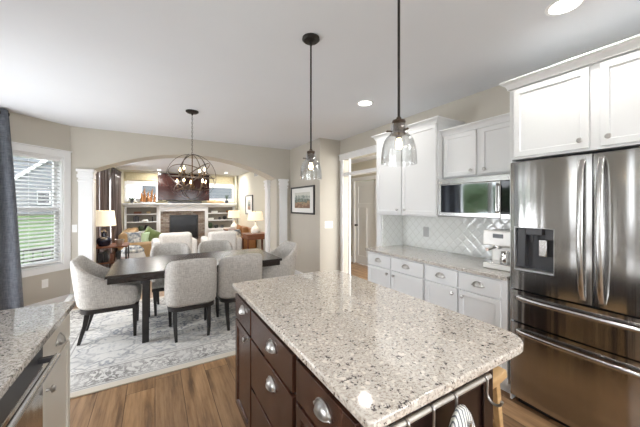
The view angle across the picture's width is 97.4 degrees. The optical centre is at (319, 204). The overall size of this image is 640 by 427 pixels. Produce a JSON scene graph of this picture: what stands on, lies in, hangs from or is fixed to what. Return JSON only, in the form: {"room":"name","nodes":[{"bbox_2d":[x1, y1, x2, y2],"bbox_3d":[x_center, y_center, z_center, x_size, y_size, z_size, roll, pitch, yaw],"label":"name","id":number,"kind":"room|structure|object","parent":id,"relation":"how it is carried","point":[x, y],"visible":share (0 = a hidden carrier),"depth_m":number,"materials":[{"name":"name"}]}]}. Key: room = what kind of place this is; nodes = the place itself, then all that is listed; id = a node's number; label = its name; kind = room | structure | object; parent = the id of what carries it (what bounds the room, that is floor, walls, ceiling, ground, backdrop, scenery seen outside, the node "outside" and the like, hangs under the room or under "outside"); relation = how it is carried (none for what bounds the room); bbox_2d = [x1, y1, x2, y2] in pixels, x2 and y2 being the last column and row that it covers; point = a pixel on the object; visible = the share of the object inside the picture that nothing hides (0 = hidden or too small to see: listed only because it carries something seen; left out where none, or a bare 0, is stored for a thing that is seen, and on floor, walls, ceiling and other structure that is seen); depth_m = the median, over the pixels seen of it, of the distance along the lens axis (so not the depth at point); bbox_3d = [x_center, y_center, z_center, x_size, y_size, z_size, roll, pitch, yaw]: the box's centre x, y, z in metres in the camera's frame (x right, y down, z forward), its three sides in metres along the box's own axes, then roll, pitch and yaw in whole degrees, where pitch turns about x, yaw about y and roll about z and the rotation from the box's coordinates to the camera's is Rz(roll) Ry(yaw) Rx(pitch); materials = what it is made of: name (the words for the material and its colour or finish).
{"room":"kitchen","nodes":[
{"label":"kitchen","id":0,"kind":"room"},
{"bbox_2d":[9,111,69,305],"bbox_3d":[-3.920,0.140,3.628,0.140,2.620,1.350,0,0,15],"label":"wall","id":1,"kind":"structure","parent":0,"point":[25,129],"depth_m":3.83,"materials":[{"name":"beige paint"}]},
{"bbox_2d":[11,141,71,277],"bbox_3d":[-3.873,0.072,3.719,0.165,1.731,0.966,0,0,15],"label":"window","id":2,"kind":"structure","parent":1,"relation":"in","point":[64,166],"depth_m":4.07,"materials":[{"name":"white paint"}]},
{"bbox_2d":[12,152,60,267],"bbox_3d":[-3.858,0.076,3.715,0.047,1.488,0.720,0,0,15],"label":"window blind","id":3,"kind":"object","parent":2,"relation":"attached to","point":[14,153],"visible":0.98,"depth_m":3.81,"materials":[{"name":"white paint"}]},
{"bbox_2d":[42,279,47,287],"bbox_3d":[-3.781,1.080,3.866,0.008,0.115,0.075,0,0,15],"label":"outlet","id":4,"kind":"object","parent":1,"relation":"attached to","point":[45,281],"visible":1,"depth_m":3.86,"materials":[{"name":"white plastic"}]},
{"bbox_2d":[24,294,69,306],"bbox_3d":[-3.845,1.383,3.608,0.015,0.135,1.130,0,0,15],"label":"baseboard","id":5,"kind":"structure","parent":1,"relation":"attached to","point":[61,298],"depth_m":3.94,"materials":[{"name":"white paint"}]},
{"bbox_2d":[63,294,74,301],"bbox_3d":[-3.121,1.383,3.242,0.060,0.135,2.188,0,0,-30],"label":"baseboard","id":6,"kind":"structure","parent":1,"relation":"attached to","point":[70,297],"depth_m":4.01,"materials":[{"name":"white paint"}]},
{"bbox_3d":[-3.898,-1.097,3.186,0.127,0.067,0.486,0,0,15],"label":"curtain rod","id":7,"kind":"object","parent":1,"relation":"attached to","visible":0},
{"bbox_2d":[0,108,23,309],"bbox_3d":[-3.855,0.135,3.192,0.136,2.570,0.795,0,0,15],"label":"curtain","id":8,"kind":"object","parent":7,"relation":"hanging from","point":[11,290],"visible":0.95,"depth_m":3.41,"materials":[{"name":"grey fabric"}]},
{"bbox_2d":[70,126,289,293],"bbox_3d":[-2.323,0.140,5.211,3.770,2.620,0.400,0,0,-30],"label":"wall","id":9,"kind":"structure","parent":0,"point":[98,150],"depth_m":4.77,"materials":[{"name":"beige paint"}]},
{"bbox_2d":[124,172,237,223],"bbox_3d":[-4.176,0.240,8.594,3.500,2.420,0.150,0,0,-30],"label":"wall","id":10,"kind":"structure","parent":0,"point":[159,201],"depth_m":8.31,"materials":[{"name":"paint"}]},
{"bbox_2d":[124,181,157,201],"bbox_3d":[-5.076,-0.385,8.004,0.810,0.590,0.084,0,0,-30],"label":"window","id":11,"kind":"structure","parent":10,"relation":"in","point":[138,183],"depth_m":7.93,"materials":[{"name":"white paint"}]},
{"bbox_2d":[126,172,156,180],"bbox_3d":[-5.044,-0.800,7.948,0.750,0.220,0.035,0,0,-30],"label":"roman shade","id":12,"kind":"object","parent":10,"relation":"attached to","point":[129,175],"visible":1,"depth_m":7.93,"materials":[{"name":"fabric"}]},
{"bbox_2d":[119,169,236,231],"bbox_3d":[-4.118,0.240,8.494,3.180,2.420,0.080,0,0,-30],"label":"trim","id":13,"kind":"structure","parent":10,"relation":"attached to","point":[120,170],"depth_m":7.95,"materials":[{"name":"beige paint"}]},
{"bbox_2d":[158,173,208,200],"bbox_3d":[-4.090,-0.535,8.486,1.400,0.800,0.103,0,0,-30],"label":"television","id":14,"kind":"object","parent":10,"relation":"attached to","point":[164,191],"visible":0.81,"depth_m":8.37,"materials":[{"name":"black plastic"}]},
{"bbox_2d":[209,176,232,183],"bbox_3d":[-3.194,-0.800,9.034,0.800,0.220,0.035,0,0,-30],"label":"roman shade","id":15,"kind":"object","parent":10,"relation":"attached to","point":[221,180],"visible":1,"depth_m":9.04,"materials":[{"name":"fabric"}]},
{"bbox_2d":[209,183,233,201],"bbox_3d":[-3.227,-0.385,9.090,0.860,0.590,0.084,0,0,-30],"label":"window","id":16,"kind":"structure","parent":10,"relation":"in","point":[210,185],"depth_m":9.12,"materials":[{"name":"white paint"}]},
{"bbox_2d":[115,158,249,175],"bbox_3d":[-3.556,-1.030,7.044,4.200,0.120,4.050,0,0,-30],"label":"ceiling","id":17,"kind":"structure","parent":0,"point":[220,168],"depth_m":7.08,"materials":[{"name":"paint"}]},
{"bbox_2d":[238,172,266,250],"bbox_3d":[-1.817,0.240,7.903,0.130,2.420,3.730,0,0,-30],"label":"wall","id":18,"kind":"structure","parent":0,"point":[248,184],"depth_m":7.84,"materials":[{"name":"beige paint"}]},
{"bbox_2d":[245,195,252,213],"bbox_3d":[-2.065,-0.005,8.169,0.025,0.560,0.720,0,0,-30],"label":"framed picture","id":19,"kind":"object","parent":18,"relation":"attached to","point":[248,198],"visible":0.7,"depth_m":8.21,"materials":[{"name":"black paper"}]},
{"bbox_2d":[290,138,339,272],"bbox_3d":[-0.497,0.140,6.272,0.545,2.620,2.880,0,0,-30],"label":"wall","id":20,"kind":"structure","parent":0,"point":[318,246],"depth_m":5.06,"materials":[{"name":"beige paint"}]},
{"bbox_2d":[291,185,314,214],"bbox_3d":[-0.352,-0.092,5.458,0.025,0.535,0.990,0,0,-30],"label":"framed picture","id":21,"kind":"object","parent":20,"relation":"attached to","point":[303,197],"visible":1,"depth_m":5.40,"materials":[{"name":"paper"}]},
{"bbox_2d":[295,192,309,207],"bbox_3d":[-0.350,-0.092,5.459,0.002,0.305,0.650,0,0,-30],"label":"print","id":22,"kind":"object","parent":21,"relation":"attached to","point":[302,199],"depth_m":5.44},
{"bbox_2d":[325,221,332,227],"bbox_3d":[0.155,0.350,4.979,0.165,0.120,0.010,0,0,-30],"label":"light switch","id":23,"kind":"object","parent":20,"relation":"attached to","point":[328,224],"visible":1,"depth_m":4.98,"materials":[{"name":"white plastic"}]},
{"bbox_2d":[70,262,564,426],"bbox_3d":[-0.910,1.500,3.525,7.000,0.100,13.000,0,0,-30],"label":"floor","id":24,"kind":"structure","parent":0,"point":[202,395],"depth_m":2.04,"materials":[{"name":"brown wood"}]},
{"bbox_2d":[0,347,60,426],"bbox_3d":[-1.216,1.010,0.753,0.666,0.880,0.602,0,0,-30],"label":"dishwasher","id":25,"kind":"object","parent":24,"relation":"on","point":[21,405],"visible":0.82,"depth_m":0.99,"materials":[{"name":"grey metal"}]},
{"bbox_2d":[42,313,69,426],"bbox_3d":[-1.518,1.008,1.196,0.672,0.883,0.450,0,0,-30],"label":"base cabinet","id":26,"kind":"object","parent":24,"relation":"on","point":[56,387],"visible":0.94,"depth_m":1.37,"materials":[{"name":"beige paint"}]},
{"bbox_2d":[76,169,96,260],"bbox_3d":[-3.575,0.455,4.302,0.216,1.990,0.216,0,0,-30],"label":"column","id":27,"kind":"structure","parent":24,"relation":"on","point":[86,177],"depth_m":4.23,"materials":[{"name":"white paint"}]},
{"bbox_2d":[96,242,129,263],"bbox_3d":[-3.827,1.090,5.175,0.500,0.720,0.560,0,0,-30],"label":"side table","id":28,"kind":"object","parent":24,"relation":"on","point":[125,244],"visible":0.32,"depth_m":5.05,"materials":[{"name":"brown wood"}]},
{"bbox_2d":[98,252,103,262],"bbox_3d":[-3.896,0.930,4.995,0.060,0.160,0.180,0,0,-30],"label":"book","id":29,"kind":"object","parent":28,"relation":"on","point":[100,254],"visible":1,"depth_m":4.93,"materials":[{"name":"grey paper"}]},
{"bbox_2d":[96,210,115,245],"bbox_3d":[-3.857,0.405,5.018,0.360,0.650,0.360,0,0,-30],"label":"table lamp","id":30,"kind":"object","parent":28,"relation":"on","point":[103,217],"visible":0.94,"depth_m":4.93,"materials":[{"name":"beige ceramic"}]},
{"bbox_2d":[104,250,108,261],"bbox_3d":[-3.826,0.915,5.036,0.060,0.190,0.180,0,0,-30],"label":"book","id":31,"kind":"object","parent":28,"relation":"on","point":[106,252],"visible":1,"depth_m":4.96,"materials":[{"name":"black paper"}]},
{"bbox_2d":[96,257,127,263],"bbox_3d":[-3.827,1.020,5.175,0.460,0.020,0.520,0,0,-30],"label":"shelf","id":32,"kind":"object","parent":28,"relation":"attached to","point":[103,262],"depth_m":4.96,"materials":[{"name":"brown wood"}]},
{"bbox_2d":[110,252,114,261],"bbox_3d":[-3.749,0.940,5.081,0.060,0.140,0.180,0,0,-30],"label":"book","id":33,"kind":"object","parent":28,"relation":"on","point":[112,255],"visible":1,"depth_m":5.01,"materials":[{"name":"brown paper"}]},
{"bbox_2d":[116,250,120,258],"bbox_3d":[-3.671,0.920,5.127,0.060,0.180,0.180,0,0,-30],"label":"book","id":34,"kind":"object","parent":28,"relation":"on","point":[118,252],"visible":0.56,"depth_m":5.05,"materials":[{"name":"black paper"}]},
{"bbox_2d":[115,239,123,245],"bbox_3d":[-3.614,0.675,5.068,0.150,0.110,0.150,0,0,-30],"label":"bowl","id":35,"kind":"object","parent":28,"relation":"on","point":[119,242],"visible":1,"depth_m":5.03,"materials":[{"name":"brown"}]},
{"bbox_2d":[121,245,145,257],"bbox_3d":[-3.874,1.140,5.808,0.460,0.620,0.460,0,0,-30],"label":"pouf","id":36,"kind":"object","parent":24,"relation":"on","point":[135,251],"visible":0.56,"depth_m":5.68,"materials":[{"name":"fabric"}]},
{"bbox_2d":[121,245,143,253],"bbox_3d":[-3.874,0.899,5.808,0.410,0.139,0.410,0,0,-30],"label":"cushion","id":37,"kind":"object","parent":36,"relation":"on","point":[133,249],"depth_m":5.70,"materials":[{"name":"fabric"}]},
{"bbox_2d":[118,228,158,256],"bbox_3d":[-4.476,1.025,7.032,0.819,0.850,1.750,0,0,-30],"label":"sofa","id":38,"kind":"object","parent":24,"relation":"on","point":[147,246],"visible":0.31,"depth_m":6.34,"materials":[{"name":"beige leather"}]},
{"bbox_2d":[124,231,141,242],"bbox_3d":[-4.221,0.770,6.358,0.340,0.329,0.196,0,0,-42],"label":"throw pillow","id":39,"kind":"object","parent":38,"relation":"on","point":[134,237],"visible":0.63,"depth_m":6.32,"materials":[{"name":"fabric"}]},
{"bbox_2d":[141,232,149,241],"bbox_3d":[-4.157,0.790,6.546,0.320,0.307,0.198,0,0,-24],"label":"throw pillow","id":40,"kind":"object","parent":38,"relation":"on","point":[144,236],"visible":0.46,"depth_m":6.52,"materials":[{"name":"green fabric"}]},
{"bbox_2d":[144,226,160,240],"bbox_3d":[-4.096,0.750,6.779,0.509,0.502,0.214,0,0,-10],"label":"throw pillow","id":41,"kind":"object","parent":38,"relation":"on","point":[153,234],"visible":0.5,"depth_m":6.75,"materials":[{"name":"green fabric"}]},
{"bbox_2d":[124,205,157,232],"bbox_3d":[-5.014,0.731,7.909,0.802,1.439,0.178,0,0,-30],"label":"bookcase","id":42,"kind":"object","parent":24,"relation":"on","point":[129,210],"visible":0.34,"depth_m":7.95,"materials":[{"name":"white paint"}]},
{"bbox_2d":[68,296,236,398],"bbox_3d":[-1.586,1.444,3.609,3.080,0.012,2.330,0,0,-30],"label":"rug","id":43,"kind":"object","parent":24,"relation":"on","point":[108,356],"visible":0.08,"depth_m":2.86,"materials":[{"name":"fabric"}]},
{"bbox_2d":[70,255,141,345],"bbox_3d":[-2.374,1.003,3.163,0.611,0.870,0.610,0,0,-30],"label":"armchair","id":44,"kind":"object","parent":43,"relation":"on","point":[92,294],"visible":0.96,"depth_m":2.91,"materials":[{"name":"light grey woven fabric"},{"name":"black stained wood"}]},
{"bbox_2d":[150,243,190,315],"bbox_3d":[-2.094,1.003,3.960,0.529,0.870,0.600,0,0,-30],"label":"dining chair","id":45,"kind":"object","parent":43,"relation":"on","point":[163,249],"visible":0.39,"depth_m":4.09,"materials":[{"name":"fabric"}]},
{"bbox_2d":[164,258,216,342],"bbox_3d":[-1.478,1.003,3.208,0.529,0.870,0.600,0,0,-30],"label":"dining chair","id":46,"kind":"object","parent":43,"relation":"on","point":[189,284],"visible":1,"depth_m":2.96,"materials":[{"name":"fabric"}]},
{"bbox_2d":[104,248,281,342],"bbox_3d":[-1.528,1.062,3.579,1.830,0.752,1.000,0,0,-30],"label":"dining table","id":47,"kind":"object","parent":43,"relation":"on","point":[142,269],"visible":0.65,"depth_m":3.13,"materials":[{"name":"brown wood"}]},
{"bbox_2d":[198,240,232,252],"bbox_3d":[-1.559,1.003,4.274,0.529,0.870,0.600,0,0,-30],"label":"dining chair","id":48,"kind":"object","parent":43,"relation":"on","point":[214,245],"visible":0.29,"depth_m":4.49,"materials":[{"name":"grey fabric"}]},
{"bbox_2d":[215,253,261,330],"bbox_3d":[-1.022,1.003,3.488,0.529,0.870,0.600,0,0,-30],"label":"dining chair","id":49,"kind":"object","parent":43,"relation":"on","point":[232,269],"visible":0.61,"depth_m":3.21,"materials":[{"name":"fabric"}]},
{"bbox_2d":[262,241,296,278],"bbox_3d":[-0.690,1.003,4.199,0.611,0.870,0.610,0,0,-30],"label":"armchair","id":50,"kind":"object","parent":43,"relation":"on","point":[287,250],"visible":0.47,"depth_m":4.01,"materials":[{"name":"grey fabric"}]},
{"bbox_2d":[152,232,196,252],"bbox_3d":[-3.231,1.022,6.232,0.840,0.863,0.780,0,0,-33],"label":"chair","id":51,"kind":"object","parent":24,"relation":"on","point":[177,237],"visible":0.31,"depth_m":5.95,"materials":[{"name":"white fabric"}]},
{"bbox_2d":[158,205,206,252],"bbox_3d":[-4.102,0.730,8.428,1.290,1.440,0.190,0,0,-30],"label":"fireplace","id":52,"kind":"object","parent":24,"relation":"on","point":[192,219],"visible":0.66,"depth_m":8.40,"materials":[{"name":"white paint"}]},
{"bbox_2d":[122,203,236,204],"bbox_3d":[-4.063,-0.022,8.421,3.040,0.065,0.258,0,0,-30],"label":"mantel shelf","id":53,"kind":"object","parent":52,"relation":"on","point":[122,203],"visible":0.94,"depth_m":8.25,"materials":[{"name":"white paint"}]},
{"bbox_2d":[140,189,155,202],"bbox_3d":[-4.885,-0.267,7.977,0.393,0.421,0.135,0,0,-30],"label":"sculpture","id":54,"kind":"object","parent":53,"relation":"on","point":[143,197],"visible":0.97,"depth_m":7.94,"materials":[{"name":"glass"}]},
{"bbox_2d":[168,201,201,202],"bbox_3d":[-4.035,-0.084,8.413,0.920,0.055,0.073,0,0,-30],"label":"soundbar","id":55,"kind":"object","parent":53,"relation":"on","point":[168,201],"visible":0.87,"depth_m":8.38,"materials":[{"name":"black plastic"}]},
{"bbox_2d":[206,199,224,202],"bbox_3d":[-3.309,-0.122,8.903,0.554,0.123,0.105,0,0,-30],"label":"driftwood","id":56,"kind":"object","parent":53,"relation":"on","point":[209,201],"visible":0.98,"depth_m":8.87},
{"bbox_2d":[207,205,234,236],"bbox_3d":[-3.179,0.731,8.987,0.862,1.439,0.178,0,0,-30],"label":"bookcase","id":57,"kind":"object","parent":24,"relation":"on","point":[221,209],"visible":0.5,"depth_m":9.00,"materials":[{"name":"white paint"}]},
{"bbox_2d":[201,231,241,249],"bbox_3d":[-2.322,1.022,6.603,0.840,0.863,0.780,0,0,-27],"label":"chair","id":58,"kind":"object","parent":24,"relation":"on","point":[231,236],"visible":0.41,"depth_m":6.31,"materials":[{"name":"white fabric"}]},
{"bbox_2d":[241,226,256,248],"bbox_3d":[-2.238,1.020,7.801,0.659,0.860,1.120,0,0,-30],"label":"sofa","id":59,"kind":"object","parent":24,"relation":"on","point":[252,243],"visible":0.16,"depth_m":7.43,"materials":[{"name":"leather"}]},
{"bbox_2d":[242,226,247,235],"bbox_3d":[-2.078,0.790,7.686,0.160,0.400,0.340,0,0,-30],"label":"cushion","id":60,"kind":"object","parent":59,"relation":"on","point":[244,229],"depth_m":7.54,"materials":[{"name":"fabric"}]},
{"bbox_2d":[241,232,264,249],"bbox_3d":[-1.540,1.060,6.691,0.540,0.780,0.500,0,0,-30],"label":"end table","id":61,"kind":"object","parent":24,"relation":"on","point":[248,236],"visible":0.48,"depth_m":6.52,"materials":[{"name":"brown wood"}]},
{"bbox_2d":[247,211,262,232],"bbox_3d":[-1.540,0.405,6.691,0.380,0.530,0.380,0,0,-30],"label":"table lamp","id":62,"kind":"object","parent":61,"relation":"on","point":[255,216],"visible":0.97,"depth_m":6.58,"materials":[{"name":"fabric"}]},
{"bbox_2d":[263,180,270,252],"bbox_3d":[-1.114,0.455,6.223,0.216,1.990,0.216,0,0,-30],"label":"column","id":63,"kind":"structure","parent":24,"relation":"on","point":[266,182],"depth_m":6.13,"materials":[{"name":"white paint"}]},
{"bbox_2d":[278,179,288,244],"bbox_3d":[-0.799,0.455,5.932,0.216,1.990,0.216,0,0,-30],"label":"column","id":64,"kind":"structure","parent":24,"relation":"on","point":[283,183],"depth_m":5.85,"materials":[{"name":"white paint"}]},
{"bbox_2d":[235,293,492,426],"bbox_3d":[0.020,1.008,1.475,0.652,0.884,1.367,0,0,-30],"label":"kitchen island","id":65,"kind":"object","parent":24,"relation":"on","point":[274,387],"visible":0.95,"depth_m":1.21,"materials":[{"name":"brown wood"}]},
{"bbox_2d":[232,270,523,426],"bbox_3d":[0.126,0.550,1.523,0.850,0.030,1.438,0,0,-30],"label":"island countertop","id":66,"kind":"structure","parent":65,"relation":"on","point":[384,353],"depth_m":1.12,"materials":[{"name":"stone"}]},
{"bbox_2d":[385,373,491,426],"bbox_3d":[0.380,0.603,0.874,0.500,0.031,0.034,0,0,-30],"label":"towel rail","id":67,"kind":"object","parent":65,"relation":"attached to","point":[415,416],"visible":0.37,"depth_m":0.85,"materials":[{"name":"silver metal"}]},
{"bbox_2d":[426,403,435,426],"bbox_3d":[0.340,0.632,0.813,0.012,0.088,0.081,0,0,-30],"label":"hook","id":68,"kind":"object","parent":67,"relation":"hanging from","point":[429,404],"visible":0.91,"depth_m":0.82,"materials":[{"name":"silver metal"}]},
{"bbox_2d":[448,391,472,426],"bbox_3d":[0.432,0.632,0.867,0.012,0.088,0.081,0,0,-30],"label":"hook","id":69,"kind":"object","parent":67,"relation":"hanging from","point":[452,392],"visible":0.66,"depth_m":0.87,"materials":[{"name":"silver metal"}]},
{"bbox_2d":[449,404,474,426],"bbox_3d":[0.429,0.828,0.857,0.140,0.420,0.056,0,0,-30],"label":"dish towel","id":70,"kind":"object","parent":69,"relation":"hanging from","point":[461,417],"visible":0.98,"depth_m":0.84,"materials":[{"name":"fabric"}]},
{"bbox_2d":[479,374,503,406],"bbox_3d":[0.582,0.632,0.955,0.012,0.088,0.081,0,0,-30],"label":"hook","id":71,"kind":"object","parent":67,"relation":"hanging from","point":[483,375],"visible":0.93,"depth_m":0.96,"materials":[{"name":"silver metal"}]},
{"bbox_2d":[368,251,425,300],"bbox_3d":[1.057,1.008,3.259,0.667,0.883,0.850,0,0,-30],"label":"base cabinet","id":72,"kind":"object","parent":24,"relation":"on","point":[405,276],"visible":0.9,"depth_m":3.04,"materials":[{"name":"white paint"}]},
{"bbox_2d":[425,264,509,393],"bbox_3d":[1.462,1.008,2.570,0.667,0.883,0.740,0,0,-30],"label":"base cabinet","id":73,"kind":"object","parent":24,"relation":"on","point":[482,298],"visible":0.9,"depth_m":2.32,"materials":[{"name":"white paint"}]},
{"bbox_2d":[365,245,509,280],"bbox_3d":[1.240,0.550,2.949,0.626,0.030,1.630,0,0,-30],"label":"countertop","id":74,"kind":"structure","parent":73,"relation":"on","point":[460,262],"depth_m":2.81,"materials":[{"name":"grey stone"}]},
{"bbox_2d":[483,229,509,271],"bbox_3d":[1.558,0.371,2.353,0.391,0.325,0.270,0,0,-30],"label":"espresso machine","id":75,"kind":"object","parent":74,"relation":"on","point":[499,239],"visible":0.42,"depth_m":2.35,"materials":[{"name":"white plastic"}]},
{"bbox_2d":[486,260,509,265],"bbox_3d":[1.526,0.485,2.334,0.125,0.007,0.230,0,0,-30],"label":"drip tray","id":76,"kind":"object","parent":75,"relation":"on","point":[493,262],"depth_m":2.36,"materials":[{"name":"silver metal"}]},
{"bbox_2d":[499,251,509,263],"bbox_3d":[1.535,0.434,2.315,0.090,0.095,0.104,0,0,6],"label":"milk jug","id":77,"kind":"object","parent":75,"relation":"on","point":[504,255],"visible":0.69,"depth_m":2.29,"materials":[{"name":"silver metal"}]},
{"bbox_2d":[493,366,506,426],"bbox_3d":[0.710,1.141,1.461,0.386,0.620,0.316,0,0,-30],"label":"counter stool","id":78,"kind":"object","parent":24,"relation":"on","point":[499,374],"visible":0.15,"depth_m":1.42,"materials":[{"name":"brown wood"}]},
{"bbox_2d":[499,34,639,398],"bbox_3d":[1.915,0.268,1.811,0.664,2.365,1.104,0,0,-30],"label":"upper cabinet","id":79,"kind":"object","parent":24,"relation":"on","point":[589,102],"visible":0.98,"depth_m":1.75,"materials":[{"name":"white paint"}]},
{"bbox_2d":[511,148,639,426],"bbox_3d":[1.867,0.568,1.821,0.677,1.765,0.910,0,0,-30],"label":"refrigerator","id":80,"kind":"object","parent":24,"relation":"on","point":[575,220],"visible":1,"depth_m":1.73,"materials":[{"name":"grey metal"}]},
{"bbox_3d":[-2.622,1.090,8.573,0.540,0.720,0.500,0,0,-30],"label":"end table","id":81,"kind":"object","parent":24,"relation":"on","visible":0},
{"bbox_2d":[228,210,240,228],"bbox_3d":[-2.622,0.440,8.573,0.380,0.580,0.380,0,0,-30],"label":"table lamp","id":82,"kind":"object","parent":81,"relation":"on","point":[234,213],"visible":0.97,"depth_m":8.47,"materials":[{"name":"fabric"}]},
{"bbox_3d":[-0.722,1.008,-0.192,0.640,0.883,1.500,0,0,-30],"label":"base cabinet","id":83,"kind":"object","parent":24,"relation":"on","visible":0},
{"bbox_2d":[0,301,74,399],"bbox_3d":[-0.987,0.550,0.264,0.665,0.030,2.655,0,0,-30],"label":"countertop","id":84,"kind":"structure","parent":83,"relation":"on","point":[24,331],"depth_m":1.18,"materials":[{"name":"grey stone"}]},
{"bbox_2d":[0,0,639,149],"bbox_3d":[-0.287,-1.230,1.397,5.120,0.120,8.300,0,0,-30],"label":"ceiling","id":85,"kind":"structure","parent":0,"point":[131,66],"depth_m":2.20,"materials":[{"name":"paint"}]},
{"bbox_2d":[166,109,215,199],"bbox_3d":[-1.594,-0.618,3.505,0.570,1.105,0.531,0,0,-30],"label":"orb chandelier","id":86,"kind":"object","parent":85,"relation":"hanging from","point":[192,112],"visible":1,"depth_m":3.48,"materials":[{"name":"brown metal"}]},
{"bbox_2d":[300,33,321,179],"bbox_3d":[-0.064,-0.676,1.969,0.155,0.988,0.155,0,0,-30],"label":"pendant light","id":87,"kind":"object","parent":85,"relation":"hanging from","point":[310,39],"visible":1,"depth_m":1.96,"materials":[{"name":"brown metal"}]},
{"bbox_2d":[357,100,372,105],"bbox_3d":[0.516,-1.167,3.223,0.186,0.006,0.186,0,0,-30],"label":"recessed light","id":88,"kind":"object","parent":85,"relation":"in","point":[362,102],"visible":1,"depth_m":3.22,"materials":[{"name":"white paint"}]},
{"bbox_2d":[381,0,416,165],"bbox_3d":[0.351,-0.676,1.250,0.155,0.988,0.155,0,0,-30],"label":"pendant light","id":89,"kind":"object","parent":85,"relation":"hanging from","point":[398,131],"visible":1,"depth_m":1.24,"materials":[{"name":"brown metal"}]},
{"bbox_2d":[545,0,585,15],"bbox_3d":[1.433,-1.167,1.644,0.186,0.006,0.186,0,0,-30],"label":"recessed light","id":90,"kind":"object","parent":85,"relation":"in","point":[558,7],"visible":1,"depth_m":1.65,"materials":[{"name":"white paint"}]},
{"bbox_2d":[351,155,375,163],"bbox_3d":[1.010,-1.100,5.637,1.450,0.100,5.700,0,0,-30],"label":"ceiling","id":91,"kind":"structure","parent":0,"point":[372,157],"depth_m":6.48,"materials":[{"name":"paint"}]},
{"bbox_2d":[351,159,380,261],"bbox_3d":[1.018,0.175,5.642,1.470,2.550,5.700,0,0,-30],"label":"wall","id":92,"kind":"structure","parent":0,"point":[369,164],"depth_m":7.04,"materials":[{"name":"beige paint"}]},
{"bbox_2d":[355,180,375,265],"bbox_3d":[1.079,0.431,6.745,0.110,2.022,0.770,0,0,-30],"label":"door","id":93,"kind":"structure","parent":92,"relation":"in","point":[365,224],"depth_m":6.75,"materials":[{"name":"white paint"}]},
{"bbox_2d":[352,175,378,262],"bbox_3d":[1.072,0.385,6.741,0.025,2.130,1.000,0,0,-30],"label":"trim","id":94,"kind":"structure","parent":92,"relation":"attached to","point":[354,180],"depth_m":7.08,"materials":[{"name":"white paint"}]},
{"bbox_2d":[340,85,509,272],"bbox_3d":[2.165,0.140,2.158,0.120,2.620,6.930,0,0,-30],"label":"wall","id":95,"kind":"structure","parent":0,"point":[495,101],"depth_m":3.24,"materials":[{"name":"beige paint"}]},
{"bbox_2d":[339,145,375,273],"bbox_3d":[0.732,0.273,4.561,0.158,2.355,1.305,0,0,-30],"label":"door frame","id":96,"kind":"structure","parent":95,"relation":"attached to","point":[372,149],"depth_m":4.87,"materials":[{"name":"white paint"}]},
{"bbox_2d":[371,116,464,245],"bbox_3d":[1.119,-0.181,3.359,0.459,1.428,1.008,0,0,-30],"label":"upper cabinet","id":97,"kind":"object","parent":95,"relation":"attached to","point":[402,189],"visible":0.77,"depth_m":3.16,"materials":[{"name":"white paint"}]},
{"bbox_2d":[382,215,509,258],"bbox_3d":[1.371,0.133,3.017,0.380,0.805,1.615,0,0,-30],"label":"backsplash","id":98,"kind":"structure","parent":95,"relation":"attached to","point":[460,235],"depth_m":3.25,"materials":[{"name":"tile"}]},
{"bbox_2d":[423,227,428,236],"bbox_3d":[1.304,0.330,3.456,0.008,0.120,0.080,0,0,-30],"label":"outlet","id":99,"kind":"object","parent":98,"relation":"attached to","point":[425,229],"visible":1,"depth_m":3.45,"materials":[{"name":"plastic"}]},
{"bbox_2d":[439,112,509,178],"bbox_3d":[1.581,-0.513,2.651,0.379,0.497,0.765,0,0,-30],"label":"upper cabinet","id":100,"kind":"object","parent":95,"relation":"attached to","point":[481,147],"visible":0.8,"depth_m":2.60,"materials":[{"name":"white paint"}]},
{"bbox_2d":[438,174,509,218],"bbox_3d":[1.540,-0.070,2.626,0.424,0.370,0.755,0,0,-30],"label":"microwave","id":101,"kind":"object","parent":100,"relation":"attached to","point":[480,196],"visible":0.69,"depth_m":2.53,"materials":[{"name":"silver metal"}]},
{"bbox_3d":[-4.823,0.240,6.160,0.402,2.420,3.809,0,0,-30],"label":"wall","id":102,"kind":"structure","parent":0,"visible":0},
{"bbox_3d":[-4.606,-0.865,6.007,0.112,0.024,3.200,0,0,-26],"label":"curtain rod","id":103,"kind":"object","parent":102,"relation":"attached to","visible":0},
{"bbox_2d":[96,172,100,264],"bbox_3d":[-4.061,0.285,5.008,0.115,2.270,0.889,0,0,-24],"label":"curtain","id":104,"kind":"object","parent":103,"relation":"hanging from","point":[97,173],"visible":0.14,"depth_m":5.25,"materials":[{"name":"fabric"}]},
{"bbox_2d":[99,168,110,268],"bbox_3d":[-4.501,0.285,5.889,0.118,2.270,0.718,0,0,-22],"label":"curtain","id":105,"kind":"object","parent":103,"relation":"hanging from","point":[104,181],"visible":0.47,"depth_m":5.79,"materials":[{"name":"fabric"}]},
{"bbox_2d":[110,168,121,266],"bbox_3d":[-5.024,0.285,6.941,0.112,2.270,1.070,0,0,-25],"label":"curtain","id":106,"kind":"object","parent":103,"relation":"hanging from","point":[115,195],"visible":0.7,"depth_m":6.82,"materials":[{"name":"fabric"}]},
{"label":"outside","id":107,"kind":"structure","parent":0,"visible":0},
{"bbox_2d":[18,215,53,263],"bbox_3d":[-7.595,1.360,12.935,80.000,1.980,90.000,0,0,-30],"label":"lawn","id":108,"kind":"structure","parent":107,"point":[37,215],"depth_m":8.54,"materials":[{"name":"green plant"}]},
{"bbox_2d":[20,247,53,263],"bbox_3d":[-7.479,1.420,5.233,4.500,1.060,0.100,0,0,-30],"label":"deck railing","id":109,"kind":"object","parent":108,"relation":"on","point":[48,247],"visible":0.09,"depth_m":6.04,"materials":[{"name":"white wood"}]},
{"bbox_2d":[13,156,99,213],"bbox_3d":[-14.283,-1.650,10.452,9.950,5.000,4.110,0,0,-30],"label":"neighbor house","id":110,"kind":"structure","parent":108,"relation":"on","point":[14,157],"depth_m":10.36,"materials":[{"name":"grey"}]},
{"bbox_2d":[142,186,231,198],"bbox_3d":[-6.505,-0.740,19.373,10.200,5.220,5.800,0,0,-30],"label":"neighbor house","id":111,"kind":"structure","parent":108,"relation":"on","point":[216,193],"depth_m":16.66,"materials":[{"name":"grey"}]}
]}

